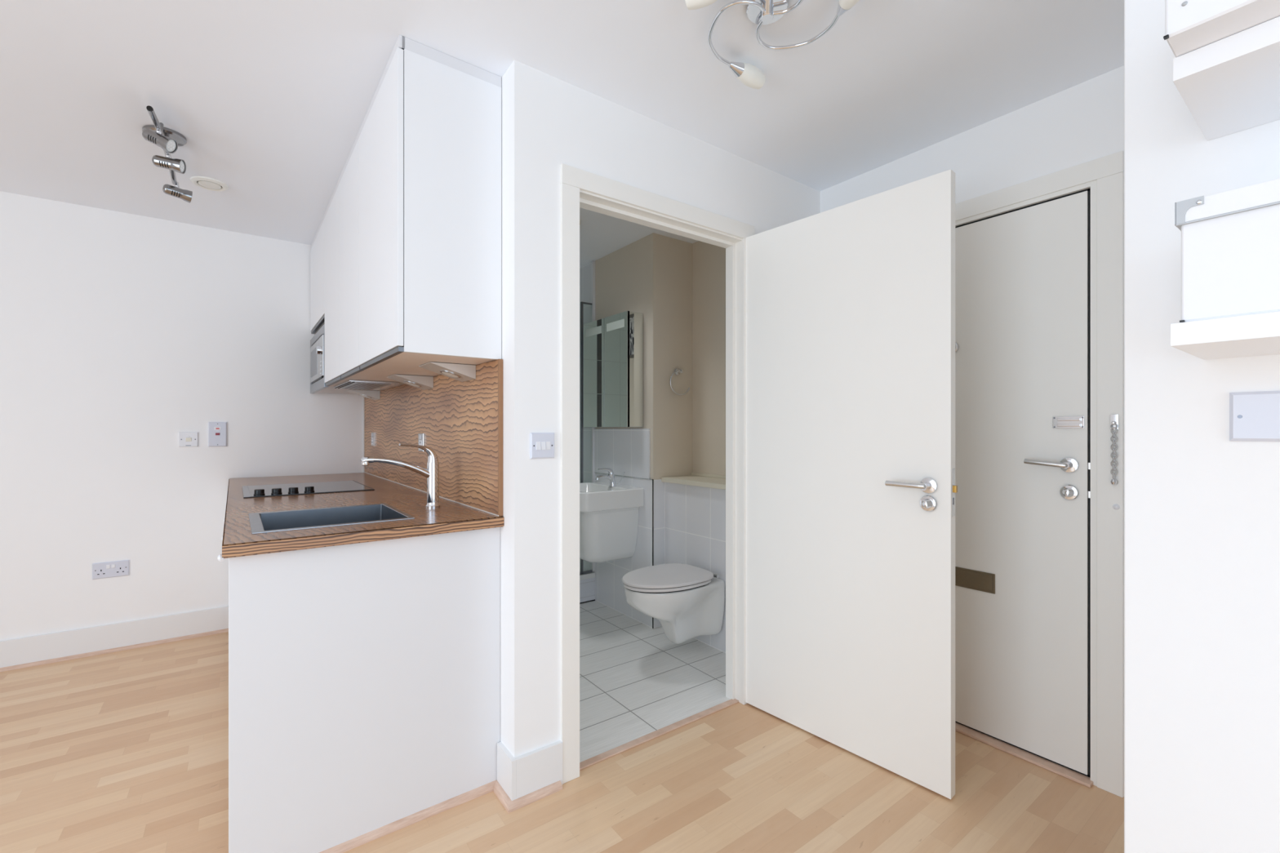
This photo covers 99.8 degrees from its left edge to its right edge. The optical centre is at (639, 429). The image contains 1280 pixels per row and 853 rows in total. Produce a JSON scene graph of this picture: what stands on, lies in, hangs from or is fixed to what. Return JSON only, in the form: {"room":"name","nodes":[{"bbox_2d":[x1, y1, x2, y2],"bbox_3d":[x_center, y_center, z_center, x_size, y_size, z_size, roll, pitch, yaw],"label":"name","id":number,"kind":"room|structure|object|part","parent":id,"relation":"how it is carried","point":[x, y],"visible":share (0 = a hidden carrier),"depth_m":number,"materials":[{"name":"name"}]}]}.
{"room":"studio apartment","nodes":[
{"label":"studio apartment","id":0,"kind":"room"},
{"bbox_2d":[0,191,363,640],"bbox_3d":[-3.426,0.005,2.619,3.774,2.410,0.100,0,0,-36],"label":"wall","id":1,"kind":"structure","parent":0,"point":[122,334],"depth_m":3.01,"materials":[{"name":"paint"}]},
{"bbox_2d":[92,560,129,579],"bbox_3d":[-2.890,0.764,2.942,0.146,0.086,0.012,0,0,-36],"label":"double socket","id":2,"kind":"object","parent":1,"relation":"attached to","point":[116,568],"visible":1,"depth_m":2.94,"materials":[{"name":"white plastic"}]},
{"bbox_2d":[0,605,228,667],"bbox_3d":[-3.583,1.136,2.432,3.100,0.148,0.015,0,0,-36],"label":"baseboard","id":3,"kind":"structure","parent":1,"relation":"attached to","point":[26,650],"depth_m":2.93,"materials":[{"name":"white paint"}]},
{"bbox_2d":[178,431,198,447],"bbox_3d":[-2.628,0.056,3.134,0.086,0.086,0.012,0,0,-36],"label":"fused spur","id":4,"kind":"object","parent":1,"relation":"attached to","point":[185,438],"visible":1,"depth_m":3.13,"materials":[{"name":"white plastic"}]},
{"bbox_2d":[208,422,226,446],"bbox_3d":[-2.519,0.027,3.212,0.086,0.146,0.016,0,0,-36],"label":"switch","id":5,"kind":"object","parent":1,"relation":"attached to","point":[217,431],"visible":1,"depth_m":3.21,"materials":[{"name":"white plastic"}]},
{"bbox_2d":[500,74,504,745],"bbox_3d":[-1.176,0.005,2.849,0.126,2.410,2.515,0,0,-36],"label":"wall","id":6,"kind":"structure","parent":0,"point":[502,528],"depth_m":1.82,"materials":[{"name":"paint"}]},
{"bbox_2d":[310,217,386,394],"bbox_3d":[-1.800,-0.701,3.318,0.331,0.923,0.682,0,0,-37],"label":"upper cabinet","id":7,"kind":"object","parent":6,"relation":"attached to","point":[317,251],"visible":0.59,"depth_m":3.20,"materials":[{"name":"white laminate"}]},
{"bbox_3d":[-1.923,-0.898,3.222,0.018,0.520,0.678,0,0,-37],"label":"door","id":8,"kind":"part","parent":7,"relation":"part of","materials":[{"name":"white"}]},
{"bbox_3d":[-1.919,-0.628,3.222,0.016,0.015,0.667,0,0,-37],"label":"grip rail","id":9,"kind":"part","parent":7,"relation":"part of","materials":[{"name":"silver metal"}]},
{"bbox_2d":[310,324,328,393],"bbox_3d":[-1.820,-0.407,3.303,0.335,0.345,0.672,0,0,-37],"label":"microwave","id":10,"kind":"object","parent":7,"relation":"attached to","point":[317,383],"visible":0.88,"depth_m":3.13,"materials":[{"name":"metal"}]},
{"bbox_3d":[-1.969,-0.412,3.280,0.025,0.226,0.435,0,0,-37],"label":"door","id":11,"kind":"part","parent":10,"relation":"part of","materials":[{"name":"silver metal"}]},
{"bbox_3d":[-1.797,-0.445,3.012,0.022,0.048,0.048,0,0,-37],"label":"knob","id":12,"kind":"part","parent":10,"relation":"part of","materials":[{"name":"silver metal"}]},
{"bbox_3d":[-1.786,-0.412,3.037,0.025,0.226,0.164,0,0,-37],"label":"control panel","id":13,"kind":"part","parent":10,"relation":"part of","materials":[{"name":"silver metal"}]},
{"bbox_2d":[346,389,380,399],"bbox_3d":[-1.696,-0.212,3.299,0.162,0.050,0.150,0,0,-37],"label":"light","id":14,"kind":"object","parent":7,"relation":"attached to","point":[375,395],"visible":1,"depth_m":3.27,"materials":[{"name":"silver metal"}]},
{"bbox_2d":[333,379,403,390],"bbox_3d":[-1.424,-0.233,2.841,0.270,0.014,0.500,0,0,-37],"label":"extractor hood","id":15,"kind":"object","parent":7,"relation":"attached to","point":[350,384],"visible":0.94,"depth_m":2.72,"materials":[{"name":"silver metal"}]},
{"bbox_2d":[324,183,404,388],"bbox_3d":[-1.435,-0.700,2.833,0.331,0.924,0.529,0,0,-37],"label":"upper cabinet","id":16,"kind":"object","parent":6,"relation":"attached to","point":[332,377],"visible":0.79,"depth_m":2.72,"materials":[{"name":"white"}]},
{"bbox_3d":[-1.558,-0.707,2.738,0.018,0.903,0.525,0,0,-37],"label":"door","id":17,"kind":"part","parent":16,"relation":"part of","materials":[{"name":"white"}]},
{"bbox_3d":[-1.554,-0.245,2.738,0.016,0.015,0.514,0,0,-37],"label":"grip rail","id":18,"kind":"part","parent":16,"relation":"part of","materials":[{"name":"silver metal"}]},
{"bbox_2d":[339,139,439,381],"bbox_3d":[-1.131,-0.700,2.430,0.331,0.924,0.479,0,0,-37],"label":"upper cabinet","id":19,"kind":"object","parent":6,"relation":"attached to","point":[349,368],"visible":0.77,"depth_m":2.30,"materials":[{"name":"white"}]},
{"bbox_3d":[-1.254,-0.707,2.334,0.018,0.903,0.475,0,0,-37],"label":"door","id":20,"kind":"part","parent":19,"relation":"part of","materials":[{"name":"white"}]},
{"bbox_3d":[-1.250,-0.245,2.334,0.016,0.015,0.464,0,0,-37],"label":"grip rail","id":21,"kind":"part","parent":19,"relation":"part of","materials":[{"name":"silver metal"}]},
{"bbox_2d":[386,374,433,390],"bbox_3d":[-1.034,-0.212,2.421,0.162,0.050,0.150,0,0,-37],"label":"light","id":22,"kind":"object","parent":19,"relation":"attached to","point":[424,383],"visible":1,"depth_m":2.39,"materials":[{"name":"silver metal"}]},
{"bbox_2d":[358,47,501,374],"bbox_3d":[-0.794,-0.700,1.983,0.331,0.924,0.638,0,0,-37],"label":"upper cabinet","id":23,"kind":"object","parent":6,"relation":"attached to","point":[429,140],"visible":0.94,"depth_m":1.74,"materials":[{"name":"white"}]},
{"bbox_3d":[-0.918,-0.707,1.888,0.018,0.903,0.634,0,0,-37],"label":"door","id":24,"kind":"part","parent":23,"relation":"part of","materials":[{"name":"white"}]},
{"bbox_3d":[-0.914,-0.245,1.888,0.016,0.015,0.622,0,0,-37],"label":"grip rail","id":25,"kind":"part","parent":23,"relation":"part of","materials":[{"name":"silver metal"}]},
{"bbox_2d":[311,35,501,248],"bbox_3d":[-1.302,-1.181,2.662,0.326,0.037,2.329,0,0,-37],"label":"filler panel","id":26,"kind":"object","parent":23,"relation":"on","point":[402,42],"visible":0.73,"depth_m":1.76,"materials":[{"name":"white plastic"}]},
{"bbox_2d":[418,362,475,382],"bbox_3d":[-0.715,-0.212,1.998,0.162,0.050,0.150,0,0,-37],"label":"light","id":27,"kind":"object","parent":23,"relation":"attached to","point":[460,372],"visible":1,"depth_m":1.97,"materials":[{"name":"white"}]},
{"bbox_3d":[-0.599,-0.700,1.742,0.312,0.924,0.018,0,0,-37],"label":"panel","id":28,"kind":"part","parent":23,"relation":"part of","materials":[{"name":"white"}]},
{"bbox_2d":[363,359,502,516],"bbox_3d":[-1.176,0.027,2.752,0.020,0.530,2.343,0,0,-37],"label":"backsplash","id":29,"kind":"structure","parent":6,"relation":"attached to","point":[462,422],"depth_m":2.23,"materials":[{"name":"brown wood"}]},
{"bbox_3d":[-1.885,0.026,3.679,0.006,0.530,0.008,0,0,-37],"label":"corner trim","id":30,"kind":"part","parent":29,"relation":"part of","materials":[{"name":"silver metal"}]},
{"bbox_2d":[371,432,374,445],"bbox_3d":[-1.708,0.060,3.441,0.011,0.086,0.086,0,0,-37],"label":"socket","id":31,"kind":"object","parent":29,"relation":"attached to","point":[372,433],"visible":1,"depth_m":3.42,"materials":[{"name":"silver metal"}]},
{"bbox_2d":[417,433,424,451],"bbox_3d":[-1.038,0.060,2.552,0.011,0.086,0.086,0,0,-37],"label":"socket","id":32,"kind":"object","parent":29,"relation":"attached to","point":[420,436],"visible":0.66,"depth_m":2.54,"materials":[{"name":"silver metal"}]},
{"bbox_2d":[0,0,1124,267],"bbox_3d":[-0.750,-1.250,0.473,5.550,0.100,6.850,0,0,-36],"label":"ceiling","id":33,"kind":"structure","parent":0,"point":[270,100],"depth_m":1.81,"materials":[{"name":"paint"}]},
{"bbox_2d":[142,106,192,203],"bbox_3d":[-1.952,-1.125,2.218,0.136,0.151,0.715,0,0,-36],"label":"ceiling spotlight","id":34,"kind":"object","parent":33,"relation":"attached to","point":[169,140],"visible":1,"depth_m":2.18,"materials":[{"name":"silver metal"}]},
{"bbox_2d":[190,176,228,191],"bbox_3d":[-2.094,-1.193,2.621,0.148,0.014,0.148,0,0,-36],"label":"ceiling vent","id":35,"kind":"object","parent":33,"relation":"in","point":[206,183],"visible":1,"depth_m":2.60,"materials":[{"name":"white plastic"}]},
{"bbox_2d":[684,0,859,88],"bbox_3d":[0.346,-1.162,1.482,0.441,0.077,0.482,0,0,-36],"label":"ceiling light","id":36,"kind":"object","parent":33,"relation":"attached to","point":[760,12],"visible":1,"depth_m":1.53,"materials":[{"name":"silver metal"}]},
{"bbox_3d":[0.172,-1.152,1.420,0.103,0.058,0.058,0,0,26],"label":"lamp shade","id":37,"kind":"part","parent":36,"relation":"part of","materials":[{"name":"white glass"}]},
{"bbox_3d":[0.261,-1.165,1.580,0.129,0.028,0.233,0,0,-18],"label":"arm","id":38,"kind":"part","parent":36,"relation":"part of","materials":[{"name":"silver metal"}]},
{"bbox_3d":[0.357,-1.153,1.753,0.104,0.058,0.058,0,0,-36],"label":"lamp shade","id":39,"kind":"part","parent":36,"relation":"part of","materials":[{"name":"white glass"}]},
{"bbox_3d":[0.359,-1.175,1.522,0.036,0.026,0.036,0,0,-36],"label":"stem","id":40,"kind":"part","parent":36,"relation":"part of","materials":[{"name":"silver metal"}]},
{"bbox_3d":[0.359,-1.165,1.420,0.117,0.028,0.211,0,0,42],"label":"arm","id":41,"kind":"part","parent":36,"relation":"part of","materials":[{"name":"silver metal"}]},
{"bbox_3d":[0.458,-1.165,1.579,0.233,0.028,0.129,0,0,12],"label":"arm","id":42,"kind":"part","parent":36,"relation":"part of","materials":[{"name":"silver metal"}]},
{"bbox_3d":[0.560,-1.153,1.409,0.058,0.058,0.103,0,0,-4],"label":"lamp shade","id":43,"kind":"part","parent":36,"relation":"part of","materials":[{"name":"white glass"}]},
{"bbox_2d":[0,600,1124,852],"bbox_3d":[-0.750,1.249,0.473,5.550,0.082,6.850,0,0,-36],"label":"floor","id":44,"kind":"structure","parent":0,"point":[126,751],"depth_m":1.85,"materials":[{"name":"brown wood"}]},
{"bbox_2d":[0,628,228,671],"bbox_3d":[-3.616,1.202,2.389,2.965,0.017,0.017,0,0,-36],"label":"beading","id":45,"kind":"structure","parent":44,"relation":"on","point":[225,630],"depth_m":2.92,"materials":[{"name":"brown wood"}]},
{"bbox_2d":[217,503,500,852],"bbox_3d":[-1.478,0.768,2.534,0.762,0.883,2.315,0,0,-37],"label":"base unit","id":46,"kind":"object","parent":44,"relation":"on","point":[364,678],"visible":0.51,"depth_m":1.58,"materials":[{"name":"white laminate"}]},
{"bbox_3d":[-1.119,0.343,1.447,0.026,0.020,0.020,0,0,-37],"label":"knob","id":47,"kind":"part","parent":46,"relation":"part of","materials":[{"name":"white plastic"}]},
{"bbox_2d":[222,472,503,558],"bbox_3d":[-1.466,0.309,2.527,0.751,0.035,2.349,0,0,-37],"label":"countertop","id":48,"kind":"structure","parent":46,"relation":"on","point":[238,540],"depth_m":1.80,"materials":[{"name":"brown wood"}]},
{"bbox_2d":[241,480,374,497],"bbox_3d":[-1.658,0.277,2.677,0.510,0.031,0.570,0,0,-37],"label":"cooktop","id":49,"kind":"object","parent":48,"relation":"in","point":[276,490],"visible":1,"depth_m":2.60,"materials":[{"name":"black glass"}]},
{"bbox_3d":[-1.669,0.274,2.361,0.041,0.026,0.041,0,0,-37],"label":"knob","id":50,"kind":"part","parent":49,"relation":"part of","materials":[{"name":"black plastic"}]},
{"bbox_3d":[-1.619,0.274,2.400,0.041,0.026,0.041,0,0,-37],"label":"knob","id":51,"kind":"part","parent":49,"relation":"part of","materials":[{"name":"black plastic"}]},
{"bbox_3d":[-1.569,0.274,2.437,0.041,0.026,0.041,0,0,-37],"label":"knob","id":52,"kind":"part","parent":49,"relation":"part of","materials":[{"name":"black plastic"}]},
{"bbox_3d":[-1.519,0.274,2.475,0.041,0.026,0.041,0,0,-37],"label":"knob","id":53,"kind":"part","parent":49,"relation":"part of","materials":[{"name":"black plastic"}]},
{"bbox_2d":[248,502,414,533],"bbox_3d":[-1.047,0.370,1.818,0.437,0.160,0.446,0,0,-37],"label":"sink","id":54,"kind":"object","parent":48,"relation":"in","point":[287,520],"visible":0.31,"depth_m":1.95,"materials":[{"name":"metal"}]},
{"bbox_2d":[360,443,439,507],"bbox_3d":[-0.871,0.171,1.969,0.273,0.242,0.051,0,0,-37],"label":"tap","id":55,"kind":"object","parent":48,"relation":"on","point":[432,473],"visible":1,"depth_m":2.02,"materials":[{"name":"silver metal"}]},
{"bbox_3d":[-0.880,0.141,1.962,0.251,0.093,0.030,0,0,-37],"label":"spout","id":56,"kind":"part","parent":55,"relation":"part of","materials":[{"name":"silver metal"}]},
{"bbox_3d":[-0.822,0.086,2.006,0.138,0.072,0.039,0,0,-37],"label":"lever","id":57,"kind":"part","parent":55,"relation":"part of","materials":[{"name":"silver metal"}]},
{"bbox_2d":[319,779,497,852],"bbox_3d":[-0.774,1.200,1.609,0.724,0.020,0.020,0,0,-36],"label":"beading","id":58,"kind":"structure","parent":46,"relation":"attached to","point":[486,788],"depth_m":1.66,"materials":[{"name":"brown wood"}]},
{"bbox_2d":[579,566,595,604],"bbox_3d":[-1.047,1.109,3.793,1.198,0.198,0.843,0,0,-36],"label":"shower tray","id":59,"kind":"object","parent":44,"relation":"on","point":[587,581],"visible":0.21,"depth_m":3.77,"materials":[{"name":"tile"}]},
{"bbox_2d":[579,302,592,574],"bbox_3d":[-0.802,0.057,3.479,1.142,1.904,0.016,0,0,-36],"label":"screen","id":60,"kind":"object","parent":59,"relation":"on","point":[581,572],"visible":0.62,"depth_m":3.76,"materials":[{"name":"clear glass"}]},
{"bbox_3d":[-0.798,1.002,3.482,1.132,0.014,0.016,0,0,-36],"label":"rail","id":61,"kind":"part","parent":60,"relation":"part of","materials":[{"name":"silver metal"}]},
{"bbox_2d":[579,698,738,770],"bbox_3d":[0.092,1.206,2.156,0.840,0.007,0.032,0,0,-36],"label":"threshold","id":62,"kind":"object","parent":44,"relation":"on","point":[630,744],"visible":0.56,"depth_m":2.12,"materials":[{"name":"brown wood"}]},
{"bbox_2d":[955,722,1093,787],"bbox_3d":[1.278,1.204,2.200,0.065,0.012,0.904,0,0,-36],"label":"threshold","id":63,"kind":"object","parent":44,"relation":"on","point":[1054,767],"visible":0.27,"depth_m":1.98,"materials":[{"name":"brown wood"}]},
{"bbox_2d":[595,232,692,479],"bbox_3d":[-0.236,0.005,4.011,0.355,2.410,1.552,0,0,-36],"label":"wall","id":64,"kind":"structure","parent":0,"point":[651,276],"depth_m":3.38,"materials":[{"name":"paint"}]},
{"bbox_2d":[579,262,593,572],"bbox_3d":[-0.570,0.005,4.162,0.006,2.410,0.815,0,0,-36],"label":"shower tiles","id":65,"kind":"structure","parent":64,"relation":"attached to","point":[585,270],"depth_m":3.92,"materials":[{"name":"grey tile"}]},
{"bbox_2d":[591,260,595,571],"bbox_3d":[-0.332,-0.099,3.823,0.022,2.198,0.027,0,0,-36],"label":"trim","id":66,"kind":"structure","parent":64,"relation":"attached to","point":[593,262],"depth_m":3.81,"materials":[{"name":"white plastic"}]},
{"bbox_2d":[583,311,643,427],"bbox_3d":[-0.185,-0.372,3.537,0.122,0.711,0.527,0,0,-36],"label":"upper cabinet","id":67,"kind":"object","parent":64,"relation":"attached to","point":[613,345],"visible":1,"depth_m":3.40,"materials":[{"name":"silver metal"}]},
{"bbox_2d":[583,318,604,426],"bbox_3d":[-0.310,-0.372,3.609,0.003,0.709,0.260,0,0,-36],"label":"mirror glass","id":68,"kind":"object","parent":67,"relation":"attached to","point":[593,331],"depth_m":3.60,"materials":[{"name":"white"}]},
{"bbox_2d":[604,311,627,426],"bbox_3d":[-0.154,-0.372,3.396,0.003,0.709,0.260,0,0,-36],"label":"mirror glass","id":69,"kind":"object","parent":67,"relation":"attached to","point":[615,326],"depth_m":3.39,"materials":[{"name":"white"}]},
{"bbox_3d":[-0.147,-0.372,3.401,0.015,0.711,0.262,0,0,-36],"label":"door","id":70,"kind":"part","parent":67,"relation":"part of","materials":[{"name":"black metal"}]},
{"bbox_2d":[627,311,643,426],"bbox_3d":[-0.029,-0.372,3.327,0.117,0.707,0.004,0,0,-36],"label":"mirror","id":71,"kind":"object","parent":67,"relation":"attached to","point":[635,320],"depth_m":3.33,"materials":[{"name":"white mirror"}]},
{"bbox_2d":[594,428,650,479],"bbox_3d":[-0.136,0.147,3.565,0.012,0.308,0.660,0,0,-36],"label":"tiles","id":72,"kind":"structure","parent":64,"relation":"attached to","point":[628,451],"depth_m":3.51,"materials":[{"name":"white tile"}]},
{"bbox_2d":[595,472,653,628],"bbox_3d":[-0.123,0.753,3.549,0.009,0.905,0.691,0,0,-36],"label":"trim","id":73,"kind":"structure","parent":64,"relation":"attached to","point":[596,473],"depth_m":3.27,"materials":[{"name":"silver metal"}]},
{"bbox_2d":[593,472,665,628],"bbox_3d":[-0.082,0.757,3.585,0.111,0.905,0.693,0,0,-36],"label":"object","id":74,"kind":"structure","parent":64,"relation":"attached to","point":[609,587],"depth_m":3.38,"materials":[{"name":"white tile"}]},
{"bbox_2d":[579,481,644,562],"bbox_3d":[-0.307,0.592,3.423,0.444,0.460,0.527,0,0,-36],"label":"washbasin","id":75,"kind":"object","parent":74,"relation":"attached to","point":[609,515],"visible":0.84,"depth_m":3.27,"materials":[{"name":"white ceramic"}]},
{"bbox_2d":[595,467,625,486],"bbox_3d":[-0.196,0.303,3.443,0.195,0.120,0.068,0,0,-20],"label":"tap","id":76,"kind":"object","parent":75,"relation":"on","point":[611,477],"visible":1,"depth_m":3.43,"materials":[{"name":"silver metal"}]},
{"bbox_3d":[-0.226,0.309,3.425,0.130,0.049,0.032,0,0,-36],"label":"spout","id":77,"kind":"part","parent":76,"relation":"part of","materials":[{"name":"silver metal"}]},
{"bbox_3d":[-0.217,0.265,3.432,0.116,0.043,0.041,0,0,-36],"label":"lever","id":78,"kind":"part","parent":76,"relation":"part of","materials":[{"name":"silver metal"}]},
{"bbox_2d":[579,481,644,514],"bbox_3d":[-0.307,0.432,3.423,0.444,0.140,0.527,0,0,-36],"label":"basin","id":79,"kind":"object","parent":75,"relation":"in","point":[595,497],"depth_m":3.25,"materials":[{"name":"white ceramic"}]},
{"bbox_2d":[669,368,689,395],"bbox_3d":[0.242,-0.301,3.370,0.163,0.173,0.048,0,0,-36],"label":"towel ring","id":80,"kind":"object","parent":64,"relation":"attached to","point":[677,371],"visible":1,"depth_m":3.35,"materials":[{"name":"silver metal"}]},
{"bbox_2d":[504,60,820,758],"bbox_3d":[0.225,0.005,2.264,1.630,2.410,0.085,0,0,-36],"label":"wall","id":81,"kind":"structure","parent":0,"point":[550,122],"depth_m":1.81,"materials":[{"name":"paint"}]},
{"bbox_2d":[493,780,562,813],"bbox_3d":[-0.381,1.200,1.815,0.192,0.020,0.148,0,0,-36],"label":"beading","id":82,"kind":"structure","parent":81,"relation":"attached to","point":[510,806],"depth_m":1.76,"materials":[{"name":"brown wood"}]},
{"bbox_2d":[497,740,562,800],"bbox_3d":[-0.374,1.137,1.832,0.184,0.146,0.127,0,0,-36],"label":"baseboard","id":83,"kind":"structure","parent":81,"relation":"attached to","point":[527,773],"depth_m":1.78,"materials":[{"name":"white paint"}]},
{"bbox_2d":[529,432,554,458],"bbox_3d":[-0.324,0.053,1.800,0.088,0.086,0.014,0,0,-36],"label":"light switch","id":84,"kind":"object","parent":81,"relation":"attached to","point":[541,444],"visible":1,"depth_m":1.79,"materials":[{"name":"white plastic"}]},
{"bbox_2d":[560,163,754,783],"bbox_3d":[0.094,0.150,2.162,0.966,2.120,0.099,0,0,-36],"label":"door frame","id":85,"kind":"structure","parent":81,"relation":"attached to","point":[580,188],"depth_m":2.00,"materials":[{"name":"white wood"}]},
{"bbox_2d":[746,168,957,799],"bbox_3d":[0.747,0.177,2.082,0.159,2.049,0.870,0,0,-41],"label":"door","id":86,"kind":"structure","parent":81,"relation":"in","point":[851,489],"depth_m":1.99,"materials":[{"name":"white wood"}]},
{"bbox_3d":[0.895,0.185,1.811,0.026,0.021,0.129,0,0,-41],"label":"lever","id":87,"kind":"part","parent":86,"relation":"part of","materials":[{"name":"silver metal"}]},
{"bbox_3d":[1.026,0.205,1.763,0.021,0.156,0.002,0,0,-41],"label":"latch plate","id":88,"kind":"part","parent":86,"relation":"part of","materials":[{"name":"silver metal"}]},
{"bbox_2d":[665,482,725,653],"bbox_3d":[0.503,0.765,3.052,0.231,0.890,0.857,0,0,-36],"label":"wall","id":89,"kind":"structure","parent":0,"point":[695,516],"depth_m":3.09,"materials":[{"name":"tile"}]},
{"bbox_2d":[622,563,724,644],"bbox_3d":[0.151,0.957,2.874,0.552,0.385,0.394,0,0,-36],"label":"toilet","id":90,"kind":"object","parent":89,"relation":"attached to","point":[687,601],"visible":1,"depth_m":2.81,"materials":[{"name":"white ceramic"}]},
{"bbox_3d":[0.129,0.796,2.858,0.480,0.015,0.374,0,0,-36],"label":"seat","id":91,"kind":"part","parent":90,"relation":"part of","materials":[{"name":"white plastic"}]},
{"bbox_3d":[0.134,0.774,2.861,0.500,0.020,0.382,0,0,-36],"label":"lid","id":92,"kind":"part","parent":90,"relation":"part of","materials":[{"name":"white plastic"}]},
{"bbox_2d":[661,472,725,489],"bbox_3d":[0.489,0.297,3.045,0.261,0.045,0.862,0,0,-36],"label":"ledge","id":93,"kind":"object","parent":89,"relation":"on","point":[704,480],"visible":0.48,"depth_m":3.16,"materials":[{"name":"beige"}]},
{"bbox_2d":[692,65,1124,796],"bbox_3d":[1.069,0.005,2.579,0.124,2.410,2.302,0,0,-36],"label":"wall","id":94,"kind":"structure","parent":0,"point":[1082,122],"depth_m":2.15,"materials":[{"name":"paint"}]},
{"bbox_2d":[955,191,1090,774],"bbox_3d":[1.280,0.183,2.198,0.104,2.014,0.876,0,0,-36],"label":"door","id":95,"kind":"structure","parent":94,"relation":"in","point":[1022,465],"depth_m":2.00,"materials":[{"name":"white wood"}]},
{"bbox_3d":[1.294,0.597,2.187,0.004,0.077,0.264,0,0,-36],"label":"letter plate","id":96,"kind":"part","parent":95,"relation":"part of","materials":[{"name":"brown metal"}]},
{"bbox_3d":[1.441,0.119,1.911,0.026,0.029,0.128,0,0,-36],"label":"lever","id":97,"kind":"part","parent":95,"relation":"part of","materials":[{"name":"silver metal"}]},
{"bbox_2d":[955,151,1123,797],"bbox_3d":[1.304,0.146,2.217,0.075,2.128,1.057,0,0,-36],"label":"door frame","id":98,"kind":"structure","parent":94,"relation":"attached to","point":[1102,177],"depth_m":1.81,"materials":[{"name":"white wood"}]},
{"bbox_2d":[1110,414,1118,484],"bbox_3d":[1.566,0.066,1.781,0.018,0.233,0.021,0,0,-36],"label":"chain","id":99,"kind":"object","parent":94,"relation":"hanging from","point":[1113,418],"visible":1,"depth_m":1.78,"materials":[{"name":"silver metal"}]},
{"bbox_3d":[1.566,0.078,1.780,0.013,0.173,0.013,0,0,9],"label":"chain","id":100,"kind":"part","parent":99,"relation":"part of","materials":[{"name":"silver metal"}]},
{"bbox_3d":[1.572,-0.025,1.785,0.003,0.051,0.021,0,0,-36],"label":"plate","id":101,"kind":"part","parent":99,"relation":"part of","materials":[{"name":"silver metal"}]},
{"bbox_2d":[1112,503,1119,509],"bbox_3d":[1.573,0.255,1.780,0.007,0.019,0.019,0,0,-36],"label":"bumper cover","id":102,"kind":"object","parent":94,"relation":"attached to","point":[1115,506],"visible":1,"depth_m":1.78,"materials":[{"name":"white plastic"}]},
{"bbox_2d":[1124,0,1279,852],"bbox_3d":[2.210,0.005,0.255,1.035,2.410,2.796,0,0,-36],"label":"wall","id":103,"kind":"structure","parent":0,"point":[1202,507],"depth_m":1.00,"materials":[{"name":"paint"}]},
{"bbox_2d":[1169,311,1279,359],"bbox_3d":[1.198,-0.145,0.529,0.272,0.034,0.935,0,0,-36],"label":"wall shelf","id":104,"kind":"object","parent":103,"relation":"attached to","point":[1259,334],"visible":1,"depth_m":0.80,"materials":[{"name":"white wood"}]},
{"bbox_2d":[1174,178,1279,322],"bbox_3d":[1.019,-0.255,0.750,0.246,0.183,0.357,0,0,-36],"label":"storage box","id":105,"kind":"object","parent":104,"relation":"on","point":[1230,240],"visible":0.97,"depth_m":0.78,"materials":[{"name":"white plastic"}]},
{"bbox_3d":[1.021,-0.329,0.750,0.242,0.033,0.355,0,0,-36],"label":"lid","id":106,"kind":"part","parent":105,"relation":"part of","materials":[{"name":"white plastic"}]},
{"bbox_2d":[1173,16,1279,141],"bbox_3d":[1.194,-0.543,0.523,0.284,0.034,0.930,0,0,-36],"label":"wall shelf","id":107,"kind":"object","parent":103,"relation":"attached to","point":[1229,85],"visible":1,"depth_m":0.81,"materials":[{"name":"white wood"}]},
{"bbox_2d":[1163,0,1279,57],"bbox_3d":[0.983,-0.653,0.727,0.331,0.183,0.357,0,0,-36],"label":"storage box","id":108,"kind":"object","parent":107,"relation":"on","point":[1190,25],"visible":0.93,"depth_m":0.75,"materials":[{"name":"white"}]},
{"bbox_2d":[1229,391,1279,441],"bbox_3d":[1.090,-0.023,0.898,0.010,0.086,0.146,0,0,-36],"label":"blank plate","id":109,"kind":"object","parent":103,"relation":"attached to","point":[1254,416],"visible":1,"depth_m":0.93,"materials":[{"name":"white plastic"}]}
]}

